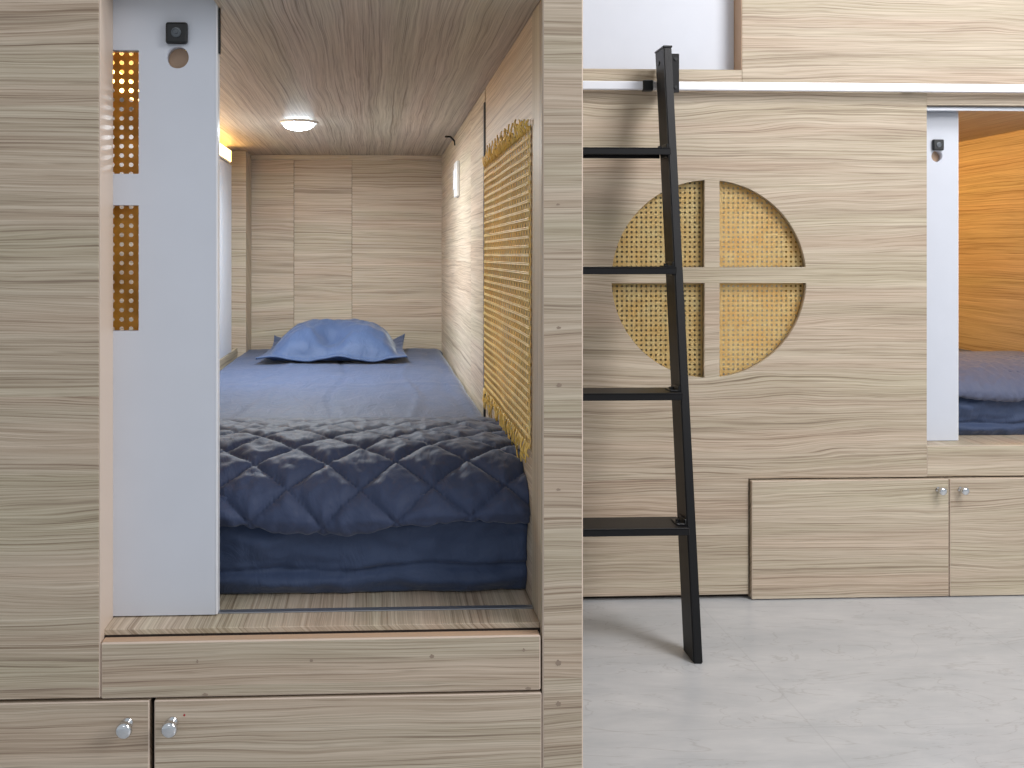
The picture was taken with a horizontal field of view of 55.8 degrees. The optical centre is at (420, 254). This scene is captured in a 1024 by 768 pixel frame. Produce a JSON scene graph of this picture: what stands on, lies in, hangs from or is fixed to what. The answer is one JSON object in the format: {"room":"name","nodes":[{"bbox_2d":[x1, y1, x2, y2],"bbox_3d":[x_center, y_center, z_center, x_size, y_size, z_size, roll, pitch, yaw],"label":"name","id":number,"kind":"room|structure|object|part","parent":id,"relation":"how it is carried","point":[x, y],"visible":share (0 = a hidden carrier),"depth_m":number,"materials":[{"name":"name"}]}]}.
{"room":"dormitory","nodes":[
{"label":"dormitory","id":0,"kind":"room"},
{"bbox_2d":[583,595,1023,767],"bbox_3d":[0.467,0.895,0.771,9.000,0.050,8.500,0,0,-3],"label":"floor","id":1,"kind":"structure","parent":0,"point":[920,681],"depth_m":1.94,"materials":[{"name":"grey concrete"}]},
{"bbox_2d":[0,0,582,767],"bbox_3d":[-0.640,-0.305,2.234,1.618,2.350,2.080,0,0,-3],"label":"pod","id":2,"kind":"object","parent":1,"relation":"on","point":[138,263],"visible":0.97,"depth_m":1.26,"materials":[{"name":"brown wood"}]},
{"bbox_3d":[-0.908,-0.457,1.234,0.993,2.046,0.055,0,0,-3],"label":"facade panel","id":3,"kind":"part","parent":2,"relation":"part of","materials":[{"name":"brown wood"}]},
{"bbox_3d":[-0.751,0.711,1.222,0.807,0.278,0.018,0,0,-3],"label":"cabinet door","id":4,"kind":"part","parent":2,"relation":"part of","materials":[{"name":"brown wood"}]},
{"bbox_2d":[113,79,123,92],"bbox_3d":[-0.536,-0.295,1.670,0.023,0.031,0.064,0,0,-3],"label":"strip light","id":5,"kind":"object","parent":2,"relation":"attached to","point":[121,81],"depth_m":1.69,"materials":[{"name":"white plastic"}]},
{"bbox_3d":[-0.374,0.600,1.217,0.020,0.020,0.026,0,0,-3],"label":"knob","id":6,"kind":"part","parent":2,"relation":"part of","materials":[{"name":"silver metal"}]},
{"bbox_3d":[-0.605,0.027,1.289,0.657,0.915,0.018,0,0,-3],"label":"sliding door","id":7,"kind":"part","parent":2,"relation":"part of","materials":[{"name":"white laminate"}]},
{"bbox_3d":[-0.317,0.600,1.220,0.020,0.020,0.026,0,0,-3],"label":"knob","id":8,"kind":"part","parent":2,"relation":"part of","materials":[{"name":"silver metal"}]},
{"bbox_3d":[-0.583,0.076,2.262,0.018,0.821,1.902,0,0,-3],"label":"panel","id":9,"kind":"part","parent":2,"relation":"part of","materials":[{"name":"yellow wicker"}]},
{"bbox_3d":[-0.328,-0.266,1.310,0.030,0.030,0.002,0,0,-3],"label":"finger pull","id":10,"kind":"part","parent":2,"relation":"part of","materials":[{"name":"brown wood"}]},
{"bbox_2d":[220,143,230,162],"bbox_3d":[-0.588,-0.298,2.845,0.023,0.043,0.187,0,0,-3],"label":"strip light","id":11,"kind":"object","parent":2,"relation":"attached to","point":[225,154],"depth_m":2.84,"materials":[{"name":"white plastic"}]},
{"bbox_3d":[-0.518,0.083,3.226,0.188,0.806,0.018,0,0,-3],"label":"panel","id":12,"kind":"part","parent":2,"relation":"part of","materials":[{"name":"brown wood"}]},
{"bbox_2d":[280,120,316,130],"bbox_3d":[-0.307,-0.324,2.419,0.094,0.021,0.094,0,0,-3],"label":"ceiling light","id":13,"kind":"object","parent":2,"relation":"attached to","point":[297,125],"visible":1,"depth_m":2.39,"materials":[{"name":"white plastic"}]},
{"bbox_2d":[283,122,313,130],"bbox_3d":[-0.307,-0.324,2.419,0.079,0.020,0.079,0,0,-3],"label":"diffuser","id":14,"kind":"object","parent":13,"relation":"attached to","point":[297,126],"depth_m":2.39,"materials":[{"name":"white plastic"}]},
{"bbox_3d":[-0.327,0.083,3.234,0.193,0.806,0.018,0,0,-3],"label":"panel","id":15,"kind":"part","parent":2,"relation":"part of","materials":[{"name":"brown wood"}]},
{"bbox_3d":[-0.228,-0.344,2.233,0.688,0.018,1.991,0,0,-3],"label":"ceiling panel","id":16,"kind":"part","parent":2,"relation":"part of","materials":[{"name":"brown wood"}]},
{"bbox_3d":[-0.247,-0.327,3.221,0.638,0.016,0.014,0,0,-3],"label":"cornice","id":17,"kind":"part","parent":2,"relation":"part of","materials":[{"name":"brown wood"}]},
{"bbox_3d":[-0.092,0.711,1.252,0.500,0.278,0.018,0,0,-3],"label":"cabinet door","id":18,"kind":"part","parent":2,"relation":"part of","materials":[{"name":"brown wood"}]},
{"bbox_2d":[220,348,527,593],"bbox_3d":[-0.215,0.402,2.277,0.658,0.196,1.841,0,0,-3],"label":"mattress","id":19,"kind":"object","parent":2,"relation":"on","point":[460,556],"visible":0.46,"depth_m":1.38,"materials":[{"name":"blue fabric"}]},
{"bbox_2d":[256,319,407,361],"bbox_3d":[-0.257,0.249,2.937,0.429,0.111,0.444,0,0,-2],"label":"pillow","id":20,"kind":"object","parent":19,"relation":"on","point":[314,339],"visible":1,"depth_m":2.78,"materials":[{"name":"fabric"}]},
{"bbox_2d":[220,416,529,536],"bbox_3d":[-0.184,0.341,1.545,0.669,0.128,0.448,0,0,-3],"label":"quilt","id":21,"kind":"object","parent":19,"relation":"on","point":[394,471],"visible":0.74,"depth_m":1.38,"materials":[{"name":"blue fabric"}]},
{"bbox_3d":[-0.054,0.083,3.246,0.352,0.806,0.018,0,0,-3],"label":"panel","id":22,"kind":"part","parent":2,"relation":"part of","materials":[{"name":"brown wood"}]},
{"bbox_2d":[453,161,459,197],"bbox_3d":[0.096,-0.202,2.564,0.012,0.093,0.085,0,0,-3],"label":"wall light","id":23,"kind":"object","parent":2,"relation":"attached to","point":[456,172],"visible":1,"depth_m":2.52,"materials":[{"name":"white plastic"}]},
{"bbox_3d":[0.121,0.076,2.733,0.053,0.820,1.023,0,0,-3],"label":"panel","id":24,"kind":"part","parent":2,"relation":"part of","materials":[{"name":"brown wood"}]},
{"bbox_3d":[0.150,0.076,2.078,0.053,0.820,0.286,0,0,-3],"label":"panel","id":25,"kind":"part","parent":2,"relation":"part of","materials":[{"name":"brown wood"}]},
{"bbox_3d":[0.142,-0.907,2.291,0.050,1.106,1.909,0,0,-3],"label":"panel","id":26,"kind":"part","parent":2,"relation":"part of","materials":[{"name":"brown wood"}]},
{"bbox_2d":[482,119,531,462],"bbox_3d":[0.138,0.048,1.622,0.010,0.515,0.579,0,0,-3],"label":"screen","id":27,"kind":"object","parent":2,"relation":"attached to","point":[502,146],"visible":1,"depth_m":1.55,"materials":[{"name":"beige wicker"}]},
{"bbox_3d":[0.170,0.076,1.627,0.053,0.821,0.581,0,0,-3],"label":"panel","id":28,"kind":"part","parent":2,"relation":"part of","materials":[{"name":"brown wood"}]},
{"bbox_3d":[0.184,-0.305,1.295,0.053,2.350,0.082,0,0,-3],"label":"post","id":29,"kind":"part","parent":2,"relation":"part of","materials":[{"name":"brown wood"}]},
{"bbox_2d":[583,45,702,663],"bbox_3d":[0.409,0.183,2.216,0.441,1.373,0.365,0,0,-3],"label":"ladder","id":30,"kind":"object","parent":1,"relation":"on","point":[683,526],"visible":0.62,"depth_m":2.17,"materials":[{"name":"black metal"}]},
{"bbox_3d":[0.612,-0.440,2.359,0.022,0.096,0.097,0,0,-3],"label":"hook plate","id":31,"kind":"part","parent":30,"relation":"part of","materials":[{"name":"black metal"}]},
{"bbox_2d":[583,90,1023,598],"bbox_3d":[1.586,0.218,3.419,2.931,1.304,1.988,0,0,-3],"label":"pod","id":32,"kind":"object","parent":1,"relation":"on","point":[841,251],"visible":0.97,"depth_m":2.44,"materials":[{"name":"brown wood"}]},
{"bbox_3d":[0.691,0.050,3.292,1.129,0.860,0.018,0,0,-3],"label":"panel","id":33,"kind":"part","parent":32,"relation":"part of","materials":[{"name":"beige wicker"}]},
{"bbox_3d":[0.497,0.712,2.423,0.668,0.292,0.018,0,0,-3],"label":"facade panel","id":34,"kind":"part","parent":32,"relation":"part of","materials":[{"name":"brown wood"}]},
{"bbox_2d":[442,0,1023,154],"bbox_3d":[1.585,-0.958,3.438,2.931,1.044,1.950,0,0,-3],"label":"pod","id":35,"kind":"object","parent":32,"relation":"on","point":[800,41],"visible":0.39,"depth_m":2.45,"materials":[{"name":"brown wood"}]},
{"bbox_3d":[0.485,-0.925,2.473,0.649,0.930,0.018,0,0,-3],"label":"sliding door","id":36,"kind":"part","parent":35,"relation":"part of","materials":[{"name":"white laminate"}]},
{"bbox_3d":[1.953,-0.958,2.487,2.280,1.044,0.018,0,0,-3],"label":"facade panel","id":37,"kind":"part","parent":35,"relation":"part of","materials":[{"name":"brown wood"}]},
{"bbox_3d":[0.728,0.066,2.433,1.130,1.000,0.018,0,0,-3],"label":"facade panel","id":38,"kind":"part","parent":32,"relation":"part of","materials":[{"name":"brown wood"}]},
{"bbox_2d":[583,81,1023,92],"bbox_3d":[1.534,-0.421,2.445,2.720,0.022,0.030,0,0,-3],"label":"ladder rail","id":39,"kind":"object","parent":32,"relation":"attached to","point":[587,85],"visible":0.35,"depth_m":2.41,"materials":[{"name":"metal"}]},
{"bbox_3d":[1.079,0.055,2.509,0.657,0.861,0.018,0,0,-3],"label":"sliding door","id":40,"kind":"part","parent":32,"relation":"part of","materials":[{"name":"white laminate"}]},
{"bbox_3d":[1.089,0.718,2.443,0.509,0.298,0.030,0,0,-3],"label":"cabinet door","id":41,"kind":"part","parent":32,"relation":"part of","materials":[{"name":"brown wood"}]},
{"bbox_3d":[1.352,-0.259,2.530,0.030,0.030,0.002,0,0,-3],"label":"finger pull","id":42,"kind":"part","parent":32,"relation":"part of","materials":[{"name":"brown wood"}]},
{"bbox_3d":[1.316,0.596,2.425,0.020,0.020,0.026,0,0,-3],"label":"knob","id":43,"kind":"part","parent":32,"relation":"part of","materials":[{"name":"silver metal"}]},
{"bbox_3d":[1.374,0.596,2.428,0.020,0.020,0.026,0,0,-3],"label":"knob","id":44,"kind":"part","parent":32,"relation":"part of","materials":[{"name":"silver metal"}]},
{"bbox_3d":[2.192,-0.409,2.498,1.801,0.052,0.018,0,0,-3],"label":"header panel","id":45,"kind":"part","parent":32,"relation":"part of","materials":[{"name":"brown wood"}]},
{"bbox_3d":[1.609,0.718,2.466,0.528,0.298,0.030,0,0,-3],"label":"cabinet door","id":46,"kind":"part","parent":32,"relation":"part of","materials":[{"name":"brown wood"}]},
{"bbox_3d":[1.585,-0.392,3.447,2.930,0.018,1.931,0,0,-3],"label":"ceiling panel","id":47,"kind":"part","parent":32,"relation":"part of","materials":[{"name":"brown wood"}]},
{"bbox_2d":[958,348,1023,434],"bbox_3d":[1.482,0.404,3.498,0.658,0.196,1.841,0,0,-3],"label":"mattress","id":48,"kind":"object","parent":32,"relation":"in","point":[975,417],"visible":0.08,"depth_m":2.59,"materials":[{"name":"blue fabric"}]},
{"bbox_2d":[958,351,1023,401],"bbox_3d":[1.512,0.344,2.770,0.668,0.118,0.442,0,0,-3],"label":"quilt","id":49,"kind":"object","parent":48,"relation":"on","point":[982,375],"visible":0.35,"depth_m":2.59,"materials":[{"name":"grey fabric"}]},
{"bbox_3d":[1.822,0.052,3.471,0.018,0.870,1.825,0,0,-3],"label":"panel","id":50,"kind":"part","parent":32,"relation":"part of","materials":[{"name":"brown wood"}]}
]}

